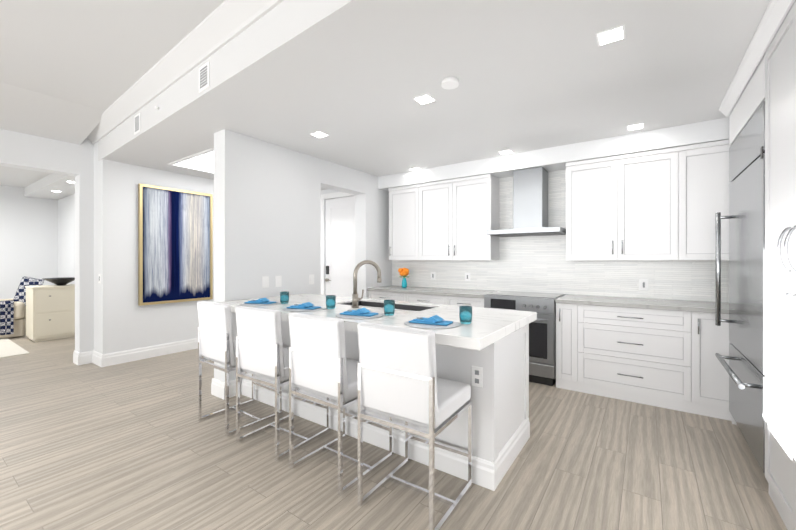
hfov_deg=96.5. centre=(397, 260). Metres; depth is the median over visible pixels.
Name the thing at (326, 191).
wall
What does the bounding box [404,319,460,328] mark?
placemat
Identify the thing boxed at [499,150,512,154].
recessed light
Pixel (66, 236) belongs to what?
wall
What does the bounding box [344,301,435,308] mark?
sink
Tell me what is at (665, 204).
upper cabinet
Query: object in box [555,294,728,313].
countertop
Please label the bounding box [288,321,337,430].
base cabinet
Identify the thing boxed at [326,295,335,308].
tumbler
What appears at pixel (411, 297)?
base cabinet
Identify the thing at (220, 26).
crown molding
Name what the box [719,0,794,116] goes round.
crown molding
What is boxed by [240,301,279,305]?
placemat
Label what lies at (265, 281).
switch plate
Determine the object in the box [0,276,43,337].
recliner armchair
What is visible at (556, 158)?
soffit
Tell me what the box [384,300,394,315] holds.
tumbler
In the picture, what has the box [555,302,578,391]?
base cabinet
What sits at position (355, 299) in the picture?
gooseneck faucet
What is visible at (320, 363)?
stool
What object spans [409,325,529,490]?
base cabinet
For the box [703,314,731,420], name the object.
base cabinet
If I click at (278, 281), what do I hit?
switch plate
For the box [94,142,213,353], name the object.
wall
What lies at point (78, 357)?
baseboard
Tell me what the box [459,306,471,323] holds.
tumbler
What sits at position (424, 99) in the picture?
recessed light
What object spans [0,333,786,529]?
floor
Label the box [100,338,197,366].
baseboard
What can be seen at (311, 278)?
switch plate
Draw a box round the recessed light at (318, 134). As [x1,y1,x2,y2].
[310,131,328,137]
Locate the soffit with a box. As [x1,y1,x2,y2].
[378,117,728,191]
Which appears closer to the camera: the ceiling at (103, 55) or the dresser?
the ceiling at (103, 55)
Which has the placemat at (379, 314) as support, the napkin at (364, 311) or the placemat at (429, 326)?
the napkin at (364, 311)
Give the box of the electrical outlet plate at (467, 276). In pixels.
[465,272,469,280]
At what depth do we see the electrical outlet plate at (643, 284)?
3.73 m
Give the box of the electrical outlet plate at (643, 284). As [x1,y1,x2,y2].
[639,279,647,290]
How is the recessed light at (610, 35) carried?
in the ceiling at (352, 79)
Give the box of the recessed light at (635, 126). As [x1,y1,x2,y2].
[627,123,643,130]
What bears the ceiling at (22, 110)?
attached to the wall at (30, 152)
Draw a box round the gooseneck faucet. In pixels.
[351,260,381,307]
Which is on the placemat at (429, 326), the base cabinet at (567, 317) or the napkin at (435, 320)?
the napkin at (435, 320)
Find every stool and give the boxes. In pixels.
[197,301,283,436]
[235,306,329,460]
[288,313,393,495]
[357,322,472,529]
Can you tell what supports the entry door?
in the wall at (326, 191)
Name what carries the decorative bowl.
on the dresser
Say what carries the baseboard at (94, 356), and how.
on the floor
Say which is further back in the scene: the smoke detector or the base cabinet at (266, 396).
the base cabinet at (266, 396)
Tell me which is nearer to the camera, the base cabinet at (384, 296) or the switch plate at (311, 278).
the switch plate at (311, 278)
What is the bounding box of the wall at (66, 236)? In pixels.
[58,194,74,283]
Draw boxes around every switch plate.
[262,276,268,287]
[275,276,281,286]
[309,274,313,284]
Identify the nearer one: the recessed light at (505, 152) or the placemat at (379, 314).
the placemat at (379, 314)
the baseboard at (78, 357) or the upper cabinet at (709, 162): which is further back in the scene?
the baseboard at (78, 357)
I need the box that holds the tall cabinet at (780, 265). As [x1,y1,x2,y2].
[765,0,795,529]
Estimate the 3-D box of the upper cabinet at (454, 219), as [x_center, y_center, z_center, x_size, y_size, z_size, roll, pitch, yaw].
[0.781,-0.531,4.808,1.094,1.060,0.316,0,0,35]
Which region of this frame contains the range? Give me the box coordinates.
[484,291,565,385]
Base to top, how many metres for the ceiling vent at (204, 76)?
0.190 m
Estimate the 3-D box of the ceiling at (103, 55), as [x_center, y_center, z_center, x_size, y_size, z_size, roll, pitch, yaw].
[-2.283,-1.678,0.778,7.470,0.100,4.700,0,0,35]
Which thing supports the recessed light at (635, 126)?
in the ceiling at (352, 79)
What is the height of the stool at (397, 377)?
0.987 m
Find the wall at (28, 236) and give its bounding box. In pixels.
[0,185,57,298]
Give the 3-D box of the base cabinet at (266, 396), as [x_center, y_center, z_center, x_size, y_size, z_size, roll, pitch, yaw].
[-1.034,0.885,3.615,0.690,0.870,0.740,0,0,35]
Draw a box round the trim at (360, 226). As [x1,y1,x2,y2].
[320,182,365,297]
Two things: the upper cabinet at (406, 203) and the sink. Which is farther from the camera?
the upper cabinet at (406, 203)
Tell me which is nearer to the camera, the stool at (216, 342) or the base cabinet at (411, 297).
the stool at (216, 342)
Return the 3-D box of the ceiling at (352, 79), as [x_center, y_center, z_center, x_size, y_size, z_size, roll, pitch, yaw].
[-0.209,-1.485,3.745,7.470,0.470,3.619,0,0,35]
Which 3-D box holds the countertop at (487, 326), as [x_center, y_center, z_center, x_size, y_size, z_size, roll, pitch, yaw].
[-0.336,0.420,2.968,2.594,0.060,1.120,0,0,35]
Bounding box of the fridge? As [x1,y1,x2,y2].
[715,45,769,494]
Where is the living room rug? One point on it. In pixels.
(9, 348)
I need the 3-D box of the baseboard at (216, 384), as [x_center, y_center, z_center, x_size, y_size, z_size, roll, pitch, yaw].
[-1.480,1.242,3.995,0.018,0.155,1.228,0,0,35]
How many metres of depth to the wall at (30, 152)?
4.49 m
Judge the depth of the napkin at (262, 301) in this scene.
3.15 m
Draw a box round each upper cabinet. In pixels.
[388,183,423,259]
[424,174,498,259]
[566,145,689,259]
[690,140,730,259]
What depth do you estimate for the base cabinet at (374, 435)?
2.57 m
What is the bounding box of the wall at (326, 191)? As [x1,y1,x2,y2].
[321,189,354,294]
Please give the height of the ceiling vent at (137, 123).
0.190 m
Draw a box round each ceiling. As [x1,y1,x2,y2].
[0,0,224,110]
[0,82,63,136]
[0,166,74,199]
[98,0,769,189]
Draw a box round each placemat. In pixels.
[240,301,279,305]
[282,306,325,311]
[336,312,383,318]
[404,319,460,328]
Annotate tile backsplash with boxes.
[392,169,728,301]
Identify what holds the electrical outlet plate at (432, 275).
attached to the tile backsplash
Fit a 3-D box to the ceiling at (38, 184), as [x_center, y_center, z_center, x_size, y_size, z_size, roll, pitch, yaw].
[-7.044,-1.516,4.440,4.530,0.430,5.250,0,0,35]
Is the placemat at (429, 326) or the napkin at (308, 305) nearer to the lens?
the placemat at (429, 326)
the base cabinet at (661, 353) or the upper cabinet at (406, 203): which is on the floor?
the base cabinet at (661, 353)
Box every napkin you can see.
[244,298,275,303]
[287,302,320,309]
[340,307,377,316]
[409,315,452,325]
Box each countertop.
[216,293,535,352]
[367,285,497,296]
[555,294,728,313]
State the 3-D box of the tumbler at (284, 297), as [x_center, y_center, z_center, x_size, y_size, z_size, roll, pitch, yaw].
[-1.021,0.337,3.196,0.080,0.105,0.080,0,0,35]
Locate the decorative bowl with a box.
[42,277,74,284]
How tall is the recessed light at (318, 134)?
0.006 m
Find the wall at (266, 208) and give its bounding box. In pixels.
[214,129,391,399]
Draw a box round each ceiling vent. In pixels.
[134,112,140,134]
[199,61,209,92]
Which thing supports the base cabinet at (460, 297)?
on the floor
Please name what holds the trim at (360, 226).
attached to the wall at (266, 208)
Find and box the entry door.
[325,196,354,296]
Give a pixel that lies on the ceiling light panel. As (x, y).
(202, 161)
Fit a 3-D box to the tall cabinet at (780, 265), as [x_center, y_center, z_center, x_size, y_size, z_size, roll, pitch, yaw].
[2.046,0.038,1.390,0.667,2.566,1.031,0,0,35]
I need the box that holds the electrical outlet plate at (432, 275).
[431,272,434,279]
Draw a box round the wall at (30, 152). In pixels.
[0,129,93,352]
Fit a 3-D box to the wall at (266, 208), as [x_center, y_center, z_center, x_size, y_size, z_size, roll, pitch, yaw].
[-0.948,0.034,4.550,0.218,2.570,2.748,0,0,35]
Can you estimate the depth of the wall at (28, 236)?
7.28 m
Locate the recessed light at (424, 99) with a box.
[413,94,435,104]
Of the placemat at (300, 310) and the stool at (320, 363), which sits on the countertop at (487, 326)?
the placemat at (300, 310)
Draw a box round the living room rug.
[0,338,29,357]
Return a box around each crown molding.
[40,0,283,144]
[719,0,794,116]
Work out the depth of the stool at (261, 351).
2.46 m
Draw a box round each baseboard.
[73,350,89,362]
[89,350,100,365]
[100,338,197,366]
[211,378,221,394]
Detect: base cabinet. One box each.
[241,321,287,411]
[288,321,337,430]
[344,329,404,456]
[368,293,406,300]
[407,293,450,304]
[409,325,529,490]
[451,297,483,307]
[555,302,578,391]
[579,306,702,414]
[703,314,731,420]
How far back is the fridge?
2.35 m
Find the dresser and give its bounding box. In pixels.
[25,284,74,341]
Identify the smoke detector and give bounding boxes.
[441,77,458,89]
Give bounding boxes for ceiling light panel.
[167,148,213,173]
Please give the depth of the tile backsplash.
4.24 m
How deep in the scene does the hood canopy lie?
4.11 m
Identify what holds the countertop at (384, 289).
on the base cabinet at (411, 297)
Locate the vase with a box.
[398,268,408,287]
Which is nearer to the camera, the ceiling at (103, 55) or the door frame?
the ceiling at (103, 55)
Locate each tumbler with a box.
[280,291,288,303]
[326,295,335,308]
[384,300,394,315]
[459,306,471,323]
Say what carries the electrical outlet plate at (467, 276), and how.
attached to the tile backsplash
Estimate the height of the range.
0.928 m
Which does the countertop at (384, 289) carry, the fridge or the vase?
the vase
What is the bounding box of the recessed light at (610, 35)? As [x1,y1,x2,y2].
[596,25,625,46]
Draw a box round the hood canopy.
[487,167,565,236]
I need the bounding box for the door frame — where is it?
[321,192,352,294]

